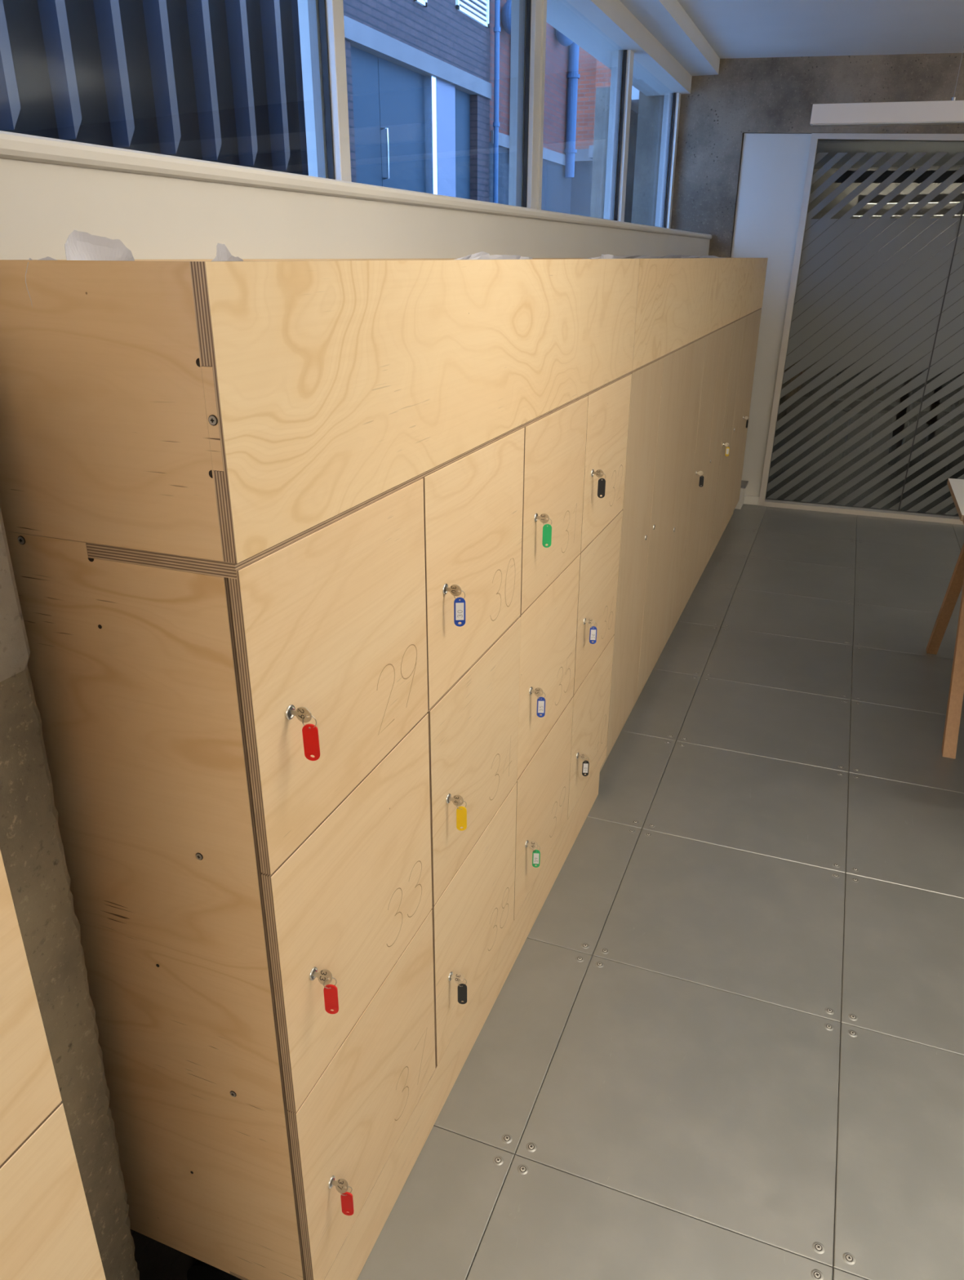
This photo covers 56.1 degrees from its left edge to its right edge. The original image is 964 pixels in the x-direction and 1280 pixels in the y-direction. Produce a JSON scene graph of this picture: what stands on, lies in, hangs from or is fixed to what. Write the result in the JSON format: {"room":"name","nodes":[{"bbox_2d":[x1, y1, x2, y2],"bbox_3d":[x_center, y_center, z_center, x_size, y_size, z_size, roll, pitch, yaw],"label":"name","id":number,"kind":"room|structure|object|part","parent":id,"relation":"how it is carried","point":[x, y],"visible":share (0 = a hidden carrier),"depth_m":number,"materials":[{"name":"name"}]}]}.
{"room":"office","nodes":[
{"label":"office","id":0,"kind":"room"},
{"bbox_2d":[163,1252,195,1279],"bbox_3d":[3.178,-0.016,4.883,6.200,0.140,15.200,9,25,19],"label":"trim","id":1,"kind":"structure","parent":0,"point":[179,1270],"depth_m":1.76,"materials":[{"name":"black"}]},
{"bbox_2d":[0,157,710,259],"bbox_3d":[-0.338,-0.198,2.642,0.488,1.917,8.930,9,25,19],"label":"wall","id":2,"kind":"structure","parent":0,"point":[155,217],"depth_m":1.53,"materials":[{"name":"beige paint"}]},
{"bbox_2d":[129,1228,181,1279],"bbox_3d":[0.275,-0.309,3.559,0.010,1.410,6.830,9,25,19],"label":"baseboard","id":3,"kind":"structure","parent":2,"relation":"attached to","point":[154,1259],"depth_m":1.69,"materials":[{"name":"black"}]},
{"bbox_2d":[297,0,351,182],"bbox_3d":[-0.647,-1.274,1.518,0.095,0.875,1.500,9,25,19],"label":"window","id":4,"kind":"structure","parent":2,"relation":"in","point":[321,22],"depth_m":2.19,"materials":[{"name":"paint"}]},
{"bbox_2d":[0,130,711,239],"bbox_3d":[-0.272,-1.085,2.238,0.380,0.033,8.930,9,25,19],"label":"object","id":5,"kind":"structure","parent":2,"relation":"on","point":[13,145],"depth_m":1.48,"materials":[{"name":"beige paint"}]},
{"bbox_2d":[508,0,546,209],"bbox_3d":[-0.088,-1.829,2.827,0.103,0.875,1.555,9,25,19],"label":"window","id":6,"kind":"structure","parent":2,"relation":"in","point":[528,17],"depth_m":3.42,"materials":[{"name":"paint"}]},
{"bbox_2d":[604,49,634,222],"bbox_3d":[0.460,-2.380,4.131,0.095,0.875,1.480,9,25,19],"label":"window","id":7,"kind":"structure","parent":2,"relation":"in","point":[622,63],"depth_m":4.69,"materials":[{"name":"paint"}]},
{"bbox_2d":[654,93,680,228],"bbox_3d":[0.977,-2.897,5.351,0.095,0.875,1.365,9,25,19],"label":"window","id":8,"kind":"structure","parent":2,"relation":"in","point":[672,101],"depth_m":5.88,"materials":[{"name":"paint"}]},
{"bbox_2d":[357,504,963,1279],"bbox_3d":[2.693,1.173,1.530,5.675,0.032,9.727,9,25,19],"label":"floor","id":9,"kind":"structure","parent":0,"point":[725,1040],"depth_m":2.24,"materials":[{"name":"grey tile"}]},
{"bbox_2d":[0,849,106,1279],"bbox_3d":[-0.730,0.810,0.590,0.388,1.344,0.937,9,25,19],"label":"locker","id":10,"kind":"object","parent":9,"relation":"on","point":[46,1230],"visible":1,"depth_m":0.79,"materials":[{"name":"brown wood"}]},
{"bbox_3d":[-0.471,0.317,0.546,0.014,0.401,0.464,9,25,19],"label":"door","id":11,"kind":"part","parent":10,"relation":"part of","materials":[{"name":"brown wood"}]},
{"bbox_3d":[-0.473,0.686,0.703,0.014,0.395,0.464,9,25,19],"label":"door","id":12,"kind":"part","parent":10,"relation":"part of","materials":[{"name":"brown wood"}]},
{"bbox_2d":[0,506,139,1279],"bbox_3d":[-0.658,-0.026,0.917,0.190,2.950,0.303,9,25,19],"label":"column","id":13,"kind":"structure","parent":9,"relation":"on","point":[32,847],"depth_m":1.14,"materials":[{"name":"concrete"}]},
{"bbox_2d":[4,373,631,1279],"bbox_3d":[-0.097,0.174,2.082,0.388,1.352,1.878,9,25,19],"label":"locker","id":14,"kind":"object","parent":9,"relation":"on","point":[214,866],"visible":0.98,"depth_m":1.35,"materials":[{"name":"brown wood"}]},
{"bbox_3d":[-0.445,0.463,1.270,0.366,1.252,0.018,9,25,19],"label":"panel","id":15,"kind":"part","parent":14,"relation":"part of","materials":[{"name":"brown wood"}]},
{"bbox_2d":[290,706,319,760],"bbox_3d":[-0.214,0.114,1.095,0.034,0.073,0.007,5,24,11],"label":"key","id":16,"kind":"object","parent":14,"relation":"attached to","point":[310,731],"visible":1,"depth_m":1.09,"materials":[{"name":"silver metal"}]},
{"bbox_2d":[0,258,639,578],"bbox_3d":[-0.095,-0.575,1.763,0.385,0.310,1.878,9,25,19],"label":"planter box","id":17,"kind":"object","parent":14,"relation":"on","point":[200,416],"visible":0.99,"depth_m":1.00,"materials":[{"name":"brown wood"}]},
{"bbox_2d":[25,256,57,307],"bbox_3d":[-0.455,-0.370,0.944,0.024,0.056,0.059,9,25,19],"label":"scrap","id":18,"kind":"object","parent":17,"relation":"in","point":[47,258],"visible":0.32,"depth_m":0.94,"materials":[{"name":"white paper"}]},
{"bbox_2d":[64,230,134,261],"bbox_3d":[-0.411,-0.399,0.979,0.024,0.081,0.082,16,28,33],"label":"scrap","id":19,"kind":"object","parent":17,"relation":"in","point":[79,246],"visible":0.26,"depth_m":0.97,"materials":[{"name":"white paper"}]},
{"bbox_2d":[211,243,243,261],"bbox_3d":[-0.294,-0.420,1.044,0.025,0.070,0.047,12,26,26],"label":"scrap","id":20,"kind":"object","parent":17,"relation":"in","point":[223,254],"visible":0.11,"depth_m":1.03,"materials":[{"name":"white paper"}]},
{"bbox_3d":[-0.097,-0.441,1.822,0.382,0.017,1.876,9,25,19],"label":"board","id":21,"kind":"part","parent":17,"relation":"part of","materials":[{"name":"brown wood"}]},
{"bbox_2d":[455,251,533,259],"bbox_3d":[0.044,-0.848,2.059,0.035,0.066,0.520,9,25,19],"label":"scrap","id":22,"kind":"object","parent":17,"relation":"in","point":[480,255],"visible":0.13,"depth_m":2.01,"materials":[{"name":"white paper"}]},
{"bbox_2d":[590,253,613,258],"bbox_3d":[0.325,-1.015,2.458,0.031,0.064,0.290,9,25,19],"label":"scrap","id":23,"kind":"object","parent":17,"relation":"in","point":[602,256],"visible":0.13,"depth_m":2.49,"materials":[{"name":"white paper"}]},
{"bbox_2d":[313,968,338,1013],"bbox_3d":[-0.216,0.488,1.254,0.034,0.072,0.013,9,25,19],"label":"key","id":24,"kind":"object","parent":14,"relation":"attached to","point":[331,991],"visible":1,"depth_m":1.25,"materials":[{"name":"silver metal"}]},
{"bbox_3d":[-0.179,0.022,1.231,0.014,0.392,0.464,9,25,19],"label":"door","id":25,"kind":"part","parent":14,"relation":"part of","materials":[{"name":"brown wood"}]},
{"bbox_2d":[331,1178,354,1215],"bbox_3d":[-0.218,0.875,1.419,0.034,0.072,0.013,9,25,19],"label":"key","id":26,"kind":"object","parent":14,"relation":"attached to","point":[347,1199],"visible":1,"depth_m":1.41,"materials":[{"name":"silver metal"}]},
{"bbox_3d":[-0.181,0.391,1.388,0.014,0.404,0.464,9,25,19],"label":"door","id":27,"kind":"part","parent":14,"relation":"part of","materials":[{"name":"brown wood"}]},
{"bbox_3d":[-0.183,0.764,1.547,0.014,0.400,0.464,9,25,19],"label":"door","id":28,"kind":"part","parent":14,"relation":"part of","materials":[{"name":"brown wood"}]},
{"bbox_2d":[445,584,465,626],"bbox_3d":[-0.044,-0.057,1.499,0.034,0.073,0.009,6,24,13],"label":"key","id":29,"kind":"object","parent":14,"relation":"attached to","point":[459,605],"visible":1,"depth_m":1.50,"materials":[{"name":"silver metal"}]},
{"bbox_2d":[448,795,466,831],"bbox_3d":[-0.045,0.317,1.658,0.034,0.073,0.010,7,24,15],"label":"key","id":30,"kind":"object","parent":14,"relation":"attached to","point":[461,814],"visible":1,"depth_m":1.65,"materials":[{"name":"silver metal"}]},
{"bbox_2d":[450,973,466,1004],"bbox_3d":[-0.047,0.704,1.823,0.034,0.071,0.014,9,25,19],"label":"key","id":31,"kind":"object","parent":14,"relation":"attached to","point":[462,988],"visible":1,"depth_m":1.82,"materials":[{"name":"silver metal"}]},
{"bbox_3d":[0.072,0.757,2.258,0.014,0.141,1.875,9,25,19],"label":"plinth rail","id":32,"kind":"part","parent":14,"relation":"part of","materials":[{"name":"brown wood"}]},
{"bbox_3d":[-0.009,0.220,1.792,0.014,0.404,0.464,9,25,19],"label":"door","id":33,"kind":"part","parent":14,"relation":"part of","materials":[{"name":"brown wood"}]},
{"bbox_3d":[-0.011,0.593,1.951,0.014,0.400,0.464,9,25,19],"label":"door","id":34,"kind":"part","parent":14,"relation":"part of","materials":[{"name":"brown wood"}]},
{"bbox_3d":[-0.009,-0.149,1.636,0.014,0.392,0.464,9,25,19],"label":"door","id":35,"kind":"part","parent":14,"relation":"part of","materials":[{"name":"brown wood"}]},
{"bbox_2d":[526,841,540,867],"bbox_3d":[0.127,0.530,2.233,0.034,0.072,0.011,9,25,19],"label":"key","id":36,"kind":"object","parent":14,"relation":"attached to","point":[536,853],"visible":1,"depth_m":2.23,"materials":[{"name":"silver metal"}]},
{"bbox_2d":[531,687,545,717],"bbox_3d":[0.128,0.143,2.068,0.034,0.073,0.009,7,24,16],"label":"key","id":37,"kind":"object","parent":14,"relation":"attached to","point":[540,700],"visible":1,"depth_m":2.06,"materials":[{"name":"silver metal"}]},
{"bbox_2d":[536,513,551,547],"bbox_3d":[0.130,-0.231,1.909,0.034,0.073,0.008,6,24,14],"label":"key","id":38,"kind":"object","parent":14,"relation":"attached to","point":[547,531],"visible":1,"depth_m":1.91,"materials":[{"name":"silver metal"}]},
{"bbox_3d":[0.159,0.422,2.354,0.014,0.400,0.464,9,25,19],"label":"door","id":39,"kind":"part","parent":14,"relation":"part of","materials":[{"name":"brown wood"}]},
{"bbox_3d":[0.160,0.049,2.195,0.014,0.404,0.464,9,25,19],"label":"door","id":40,"kind":"part","parent":14,"relation":"part of","materials":[{"name":"brown wood"}]},
{"bbox_3d":[0.162,-0.320,2.038,0.014,0.392,0.464,9,25,19],"label":"door","id":41,"kind":"part","parent":14,"relation":"part of","materials":[{"name":"brown wood"}]},
{"bbox_2d":[577,753,589,776],"bbox_3d":[0.294,0.364,2.629,0.034,0.068,0.019,9,25,19],"label":"key","id":42,"kind":"object","parent":14,"relation":"attached to","point":[585,765],"visible":1,"depth_m":2.62,"materials":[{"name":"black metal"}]},
{"bbox_2d":[584,618,596,644],"bbox_3d":[0.296,-0.024,2.463,0.034,0.073,0.010,9,25,19],"label":"key","id":43,"kind":"object","parent":14,"relation":"attached to","point":[593,633],"visible":1,"depth_m":2.46,"materials":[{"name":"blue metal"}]},
{"bbox_3d":[0.329,0.252,2.756,0.014,0.400,0.464,9,25,19],"label":"door","id":44,"kind":"part","parent":14,"relation":"part of","materials":[{"name":"brown wood"}]},
{"bbox_3d":[0.331,-0.121,2.598,0.014,0.404,0.464,9,25,19],"label":"door","id":45,"kind":"part","parent":14,"relation":"part of","materials":[{"name":"brown wood"}]},
{"bbox_2d":[592,469,605,497],"bbox_3d":[0.297,-0.398,2.304,0.034,0.073,0.007,7,24,14],"label":"key","id":46,"kind":"object","parent":14,"relation":"attached to","point":[602,483],"visible":1,"depth_m":2.30,"materials":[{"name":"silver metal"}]},
{"bbox_3d":[0.333,-0.490,2.441,0.014,0.392,0.464,9,25,19],"label":"door","id":47,"kind":"part","parent":14,"relation":"part of","materials":[{"name":"brown wood"}]},
{"bbox_2d":[600,328,721,771],"bbox_3d":[0.586,-0.505,3.694,0.388,1.346,1.876,9,25,19],"label":"locker","id":48,"kind":"object","parent":9,"relation":"on","point":[673,397],"visible":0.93,"depth_m":3.34,"materials":[{"name":"brown wood"}]},
{"bbox_3d":[0.501,-0.267,3.010,0.014,1.249,0.466,9,25,19],"label":"door","id":49,"kind":"part","parent":48,"relation":"part of","materials":[{"name":"brown wood"}]},
{"bbox_2d":[532,257,768,373],"bbox_3d":[0.929,-1.599,4.180,0.385,0.310,3.753,9,25,19],"label":"planter box","id":50,"kind":"object","parent":48,"relation":"on","point":[681,302],"visible":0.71,"depth_m":3.24,"materials":[{"name":"brown wood"}]},
{"bbox_2d":[585,254,724,258],"bbox_3d":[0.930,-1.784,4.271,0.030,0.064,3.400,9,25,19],"label":"scrap","id":51,"kind":"object","parent":50,"relation":"in","point":[677,255],"visible":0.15,"depth_m":3.85,"materials":[{"name":"white paper"}]},
{"bbox_3d":[0.927,-1.464,4.238,0.382,0.017,3.753,9,25,19],"label":"board","id":52,"kind":"part","parent":50,"relation":"part of","materials":[{"name":"brown wood"}]},
{"bbox_3d":[0.672,-0.438,3.412,0.014,1.249,0.466,9,25,19],"label":"door","id":53,"kind":"part","parent":48,"relation":"part of","materials":[{"name":"brown wood"}]},
{"bbox_3d":[0.842,-0.608,3.815,0.014,1.249,0.466,9,25,19],"label":"door","id":54,"kind":"part","parent":48,"relation":"part of","materials":[{"name":"brown wood"}]},
{"bbox_2d":[696,471,704,487],"bbox_3d":[0.983,-0.727,4.078,0.034,0.073,0.008,6,24,14],"label":"key","id":55,"kind":"object","parent":48,"relation":"attached to","point":[700,473],"visible":1,"depth_m":4.08,"materials":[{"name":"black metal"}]},
{"bbox_3d":[1.013,-0.779,4.217,0.014,1.249,0.466,9,25,19],"label":"door","id":56,"kind":"part","parent":48,"relation":"part of","materials":[{"name":"brown wood"}]},
{"bbox_2d":[688,308,761,599],"bbox_3d":[1.268,-1.187,5.304,0.388,1.346,1.876,9,25,19],"label":"locker","id":57,"kind":"object","parent":9,"relation":"on","point":[740,338],"visible":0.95,"depth_m":5.02,"materials":[{"name":"brown wood"}]},
{"bbox_3d":[1.183,-0.949,4.620,0.014,1.249,0.466,9,25,19],"label":"door","id":58,"kind":"part","parent":57,"relation":"part of","materials":[{"name":"brown wood"}]},
{"bbox_2d":[723,442,729,456],"bbox_3d":[1.321,-1.030,4.890,0.034,0.073,0.009,7,24,16],"label":"key","id":59,"kind":"object","parent":57,"relation":"attached to","point":[727,449],"visible":1,"depth_m":4.88,"materials":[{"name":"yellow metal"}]},
{"bbox_3d":[1.354,-1.119,5.022,0.014,1.249,0.466,9,25,19],"label":"door","id":60,"kind":"part","parent":57,"relation":"part of","materials":[{"name":"brown wood"}]},
{"bbox_3d":[1.525,-1.290,5.425,0.014,1.249,0.466,9,25,19],"label":"door","id":61,"kind":"part","parent":57,"relation":"part of","materials":[{"name":"brown wood"}]},
{"bbox_3d":[1.695,-1.460,5.827,0.014,1.249,0.466,9,25,19],"label":"door","id":62,"kind":"part","parent":57,"relation":"part of","materials":[{"name":"brown wood"}]},
{"bbox_2d":[743,416,749,427],"bbox_3d":[1.665,-1.374,5.702,0.034,0.073,0.017,3,23,5],"label":"key","id":63,"kind":"object","parent":57,"relation":"attached to","point":[745,417],"visible":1,"depth_m":5.70,"materials":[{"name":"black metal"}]},
{"bbox_2d":[925,478,963,758],"bbox_3d":[2.533,-0.050,3.423,1.440,0.740,1.269,9,25,19],"label":"trestle table","id":64,"kind":"object","parent":9,"relation":"on","point":[956,486],"visible":1,"depth_m":3.35,"materials":[{"name":"grey laminate"}]},
{"bbox_3d":[1.962,-0.188,3.776,0.042,0.711,0.518,9,25,19],"label":"leg","id":65,"kind":"part","parent":64,"relation":"part of","materials":[{"name":"brown wood"}]},
{"bbox_3d":[1.772,0.001,3.329,0.042,0.711,0.518,9,25,19],"label":"leg","id":66,"kind":"part","parent":64,"relation":"part of","materials":[{"name":"brown wood"}]},
{"bbox_2d":[631,53,963,257],"bbox_3d":[3.825,-1.972,5.460,5.950,3.013,0.220,9,25,19],"label":"wall","id":67,"kind":"structure","parent":0,"point":[767,95],"depth_m":5.66,"materials":[{"name":"concrete"}]},
{"bbox_2d":[546,0,692,96],"bbox_3d":[-0.426,-1.921,1.950,0.280,0.101,8.930,9,25,19],"label":"trim","id":68,"kind":"structure","parent":67,"relation":"attached to","point":[601,28],"depth_m":4.39,"materials":[{"name":"beige paint"}]},
{"bbox_2d":[619,0,719,75],"bbox_3d":[-0.349,-1.996,1.885,0.445,0.100,8.930,9,25,19],"label":"trim","id":69,"kind":"structure","parent":67,"relation":"attached to","point":[667,20],"depth_m":4.68,"materials":[{"name":"paint"}]},
{"bbox_2d":[734,480,748,509],"bbox_3d":[1.849,-1.036,6.457,0.067,0.172,0.174,9,25,19],"label":"trim","id":70,"kind":"structure","parent":67,"relation":"attached to","point":[744,483],"depth_m":6.41,"materials":[{"name":"silver metal"}]},
{"bbox_2d":[743,494,759,505],"bbox_3d":[1.821,-1.032,6.587,0.380,0.062,0.026,9,25,19],"label":"baseboard","id":71,"kind":"structure","parent":67,"relation":"attached to","point":[748,500],"depth_m":6.53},
{"bbox_2d":[730,133,811,496],"bbox_3d":[1.855,-2.103,6.156,0.418,2.372,0.042,9,25,19],"label":"trim","id":72,"kind":"structure","parent":67,"relation":"attached to","point":[773,166],"depth_m":5.91,"materials":[{"name":"white paint"}]},
{"bbox_2d":[758,133,963,524],"bbox_3d":[3.169,-1.879,5.677,2.490,2.366,0.072,9,25,19],"label":"door","id":73,"kind":"structure","parent":67,"relation":"in","point":[802,255],"depth_m":5.88,"materials":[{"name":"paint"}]},
{"bbox_2d":[631,84,963,168],"bbox_3d":[4.854,-4.361,7.666,6.200,0.130,6.050,9,25,19],"label":"ceiling","id":74,"kind":"structure","parent":0,"point":[833,148],"depth_m":8.81,"materials":[{"name":"paint"}]},
{"bbox_2d":[677,0,963,58],"bbox_3d":[2.151,-1.667,0.907,5.950,0.517,9.230,9,25,19],"label":"ceiling","id":75,"kind":"structure","parent":0,"point":[733,28],"depth_m":4.72,"materials":[{"name":"paint"}]},
{"bbox_2d":[809,46,963,126],"bbox_3d":[2.518,-2.393,3.632,2.201,0.540,0.070,10,25,19],"label":"lamp","id":76,"kind":"object","parent":75,"relation":"hanging from","point":[944,112],"visible":1,"depth_m":3.95,"materials":[{"name":"white metal"}]},
{"bbox_2d":[812,121,963,126],"bbox_3d":[2.512,-2.147,3.739,2.181,0.006,0.060,10,25,19],"label":"diffuser","id":77,"kind":"object","parent":76,"relation":"attached to","point":[927,122],"depth_m":3.98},
{"bbox_2d":[765,395,963,515],"bbox_3d":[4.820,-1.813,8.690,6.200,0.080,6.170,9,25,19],"label":"glass door","id":78,"kind":"structure","parent":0,"point":[783,399],"depth_m":8.12,"materials":[{"name":"grey glass"}]},
{"bbox_2d":[822,346,895,465],"bbox_3d":[3.346,-2.051,7.919,0.442,0.951,0.452,0,23,-2],"label":"office chair","id":79,"kind":"object","parent":78,"relation":"on","point":[855,403],"visible":0.34,"depth_m":7.97,"materials":[{"name":"black fabric"}]},
{"bbox_3d":[3.144,-1.890,8.188,0.064,0.442,0.022,21,30,39],"label":"leg","id":80,"kind":"part","parent":79,"relation":"part of","materials":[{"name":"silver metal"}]},
{"bbox_3d":[3.155,-1.738,7.830,0.022,0.442,0.064,21,30,39],"label":"leg","id":81,"kind":"part","parent":79,"relation":"part of","materials":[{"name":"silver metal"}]},
{"bbox_3d":[3.341,-2.408,7.990,0.400,0.350,0.040,0,23,-2],"label":"backrest","id":82,"kind":"part","parent":79,"relation":"part of","materials":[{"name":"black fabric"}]},
{"bbox_3d":[3.346,-2.041,7.918,0.440,0.050,0.440,0,23,-2],"label":"seat","id":83,"kind":"part","parent":79,"relation":"part of","materials":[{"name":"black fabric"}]},
{"bbox_3d":[3.534,-1.893,8.199,0.022,0.442,0.064,21,30,39],"label":"leg","id":84,"kind":"part","parent":79,"relation":"part of","materials":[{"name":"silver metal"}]},
{"bbox_3d":[3.545,-1.740,7.840,0.064,0.442,0.022,21,30,39],"label":"leg","id":85,"kind":"part","parent":79,"relation":"part of","materials":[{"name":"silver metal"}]},
{"bbox_2d":[893,356,963,483],"bbox_3d":[3.755,-1.815,7.369,0.452,0.951,0.442,-17,28,-34],"label":"office chair","id":86,"kind":"object","parent":78,"relation":"on","point":[942,414],"visible":0.42,"depth_m":7.22,"materials":[{"name":"black fabric"}]},
{"bbox_3d":[3.485,-1.597,7.503,0.064,0.442,0.022,3,23,7],"label":"leg","id":87,"kind":"part","parent":86,"relation":"part of","materials":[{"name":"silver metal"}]},
{"bbox_3d":[3.793,-1.689,7.723,0.022,0.442,0.064,3,23,7],"label":"leg","id":88,"kind":"part","parent":86,"relation":"part of","materials":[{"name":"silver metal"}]},
{"bbox_3d":[3.759,-1.808,7.375,0.440,0.050,0.440,-17,28,-34],"label":"seat","id":89,"kind":"part","parent":86,"relation":"part of","materials":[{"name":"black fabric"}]},
{"bbox_3d":[3.594,-2.043,7.136,0.040,0.350,0.400,-17,28,-34],"label":"backrest","id":90,"kind":"part","parent":86,"relation":"part of","materials":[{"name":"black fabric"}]},
{"bbox_3d":[3.723,-1.475,7.220,0.022,0.442,0.064,3,23,7],"label":"leg","id":91,"kind":"part","parent":86,"relation":"part of","materials":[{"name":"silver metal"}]},
{"label":"outside","id":92,"kind":"structure","parent":0,"visible":0},
{"bbox_3d":[-2.448,-4.903,12.076,11.100,0.150,27.000,9,25,19],"label":"ground","id":93,"kind":"structure","parent":92,"visible":0},
{"bbox_2d":[0,0,308,175],"bbox_3d":[-1.300,-2.638,2.104,0.260,3.500,3.080,9,25,19],"label":"window","id":94,"kind":"structure","parent":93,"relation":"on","point":[217,81],"depth_m":2.92,"materials":[{"name":"black"}]},
{"bbox_2d":[342,0,580,213],"bbox_3d":[-0.903,-7.889,9.340,0.728,7.500,13.600,9,25,19],"label":"window","id":95,"kind":"structure","parent":93,"relation":"on","point":[428,81],"depth_m":11.10,"materials":[{"name":"clear glass"}]},
{"bbox_3d":[-1.282,-5.138,9.768,0.060,2.100,0.740,9,25,19],"label":"door","id":96,"kind":"part","parent":95,"relation":"part of","materials":[{"name":"teal paint"}]},
{"bbox_3d":[-1.070,-5.397,10.035,0.082,0.513,0.024,9,25,19],"label":"handle","id":97,"kind":"part","parent":95,"relation":"part of","materials":[{"name":"silver metal"}]},
{"bbox_3d":[-0.931,-5.489,10.596,0.060,2.100,1.170,9,25,19],"label":"door","id":98,"kind":"part","parent":95,"relation":"part of","materials":[{"name":"teal paint"}]},
{"bbox_2d":[413,0,426,7],"bbox_3d":[-0.691,-7.469,9.965,0.030,0.760,0.320,9,25,19],"label":"vent","id":99,"kind":"object","parent":95,"relation":"attached to","point":[419,3],"depth_m":10.12,"materials":[{"name":"white metal"}]},
{"bbox_3d":[-0.641,-5.714,11.130,0.140,2.100,0.120,9,25,19],"label":"frame post","id":100,"kind":"part","parent":95,"relation":"part of","materials":[{"name":"silver metal"}]},
{"bbox_3d":[-0.504,-5.857,11.466,0.090,2.100,0.660,9,25,19],"label":"steel panel","id":101,"kind":"part","parent":95,"relation":"part of","materials":[{"name":"grey"}]},
{"bbox_3d":[-0.314,-6.106,12.055,0.060,2.100,0.670,9,25,19],"label":"door","id":102,"kind":"part","parent":95,"relation":"part of","materials":[{"name":"teal paint"}]},
{"bbox_2d":[455,0,488,27],"bbox_3d":[-0.112,-8.258,11.239,0.030,0.900,1.060,9,25,19],"label":"vent","id":103,"kind":"object","parent":95,"relation":"attached to","point":[476,11],"depth_m":11.45,"materials":[{"name":"white metal"}]},
{"bbox_2d":[501,0,511,35],"bbox_3d":[0.435,-8.799,12.095,0.336,1.210,0.420,9,25,19],"label":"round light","id":104,"kind":"object","parent":95,"relation":"attached to","point":[505,4],"depth_m":12.15,"materials":[{"name":"blue"}]},
{"bbox_2d":[555,29,573,46],"bbox_3d":[1.334,-9.972,14.097,0.336,1.210,0.420,9,25,19],"label":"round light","id":105,"kind":"object","parent":95,"relation":"attached to","point":[561,39],"depth_m":14.22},
{"bbox_2d":[570,46,611,217],"bbox_3d":[0.816,-13.203,18.019,8.800,10.500,1.000,9,25,19],"label":"brick building","id":106,"kind":"structure","parent":93,"relation":"on","point":[593,73],"depth_m":18.73,"materials":[{"name":"brick"}]},
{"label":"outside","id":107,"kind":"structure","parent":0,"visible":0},
{"bbox_2d":[590,87,963,404],"bbox_3d":[4.801,-3.066,8.237,6.300,2.860,6.050,9,25,19],"label":"wall","id":108,"kind":"structure","parent":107,"point":[602,94],"depth_m":10.56,"materials":[{"name":"paint"}]}
]}

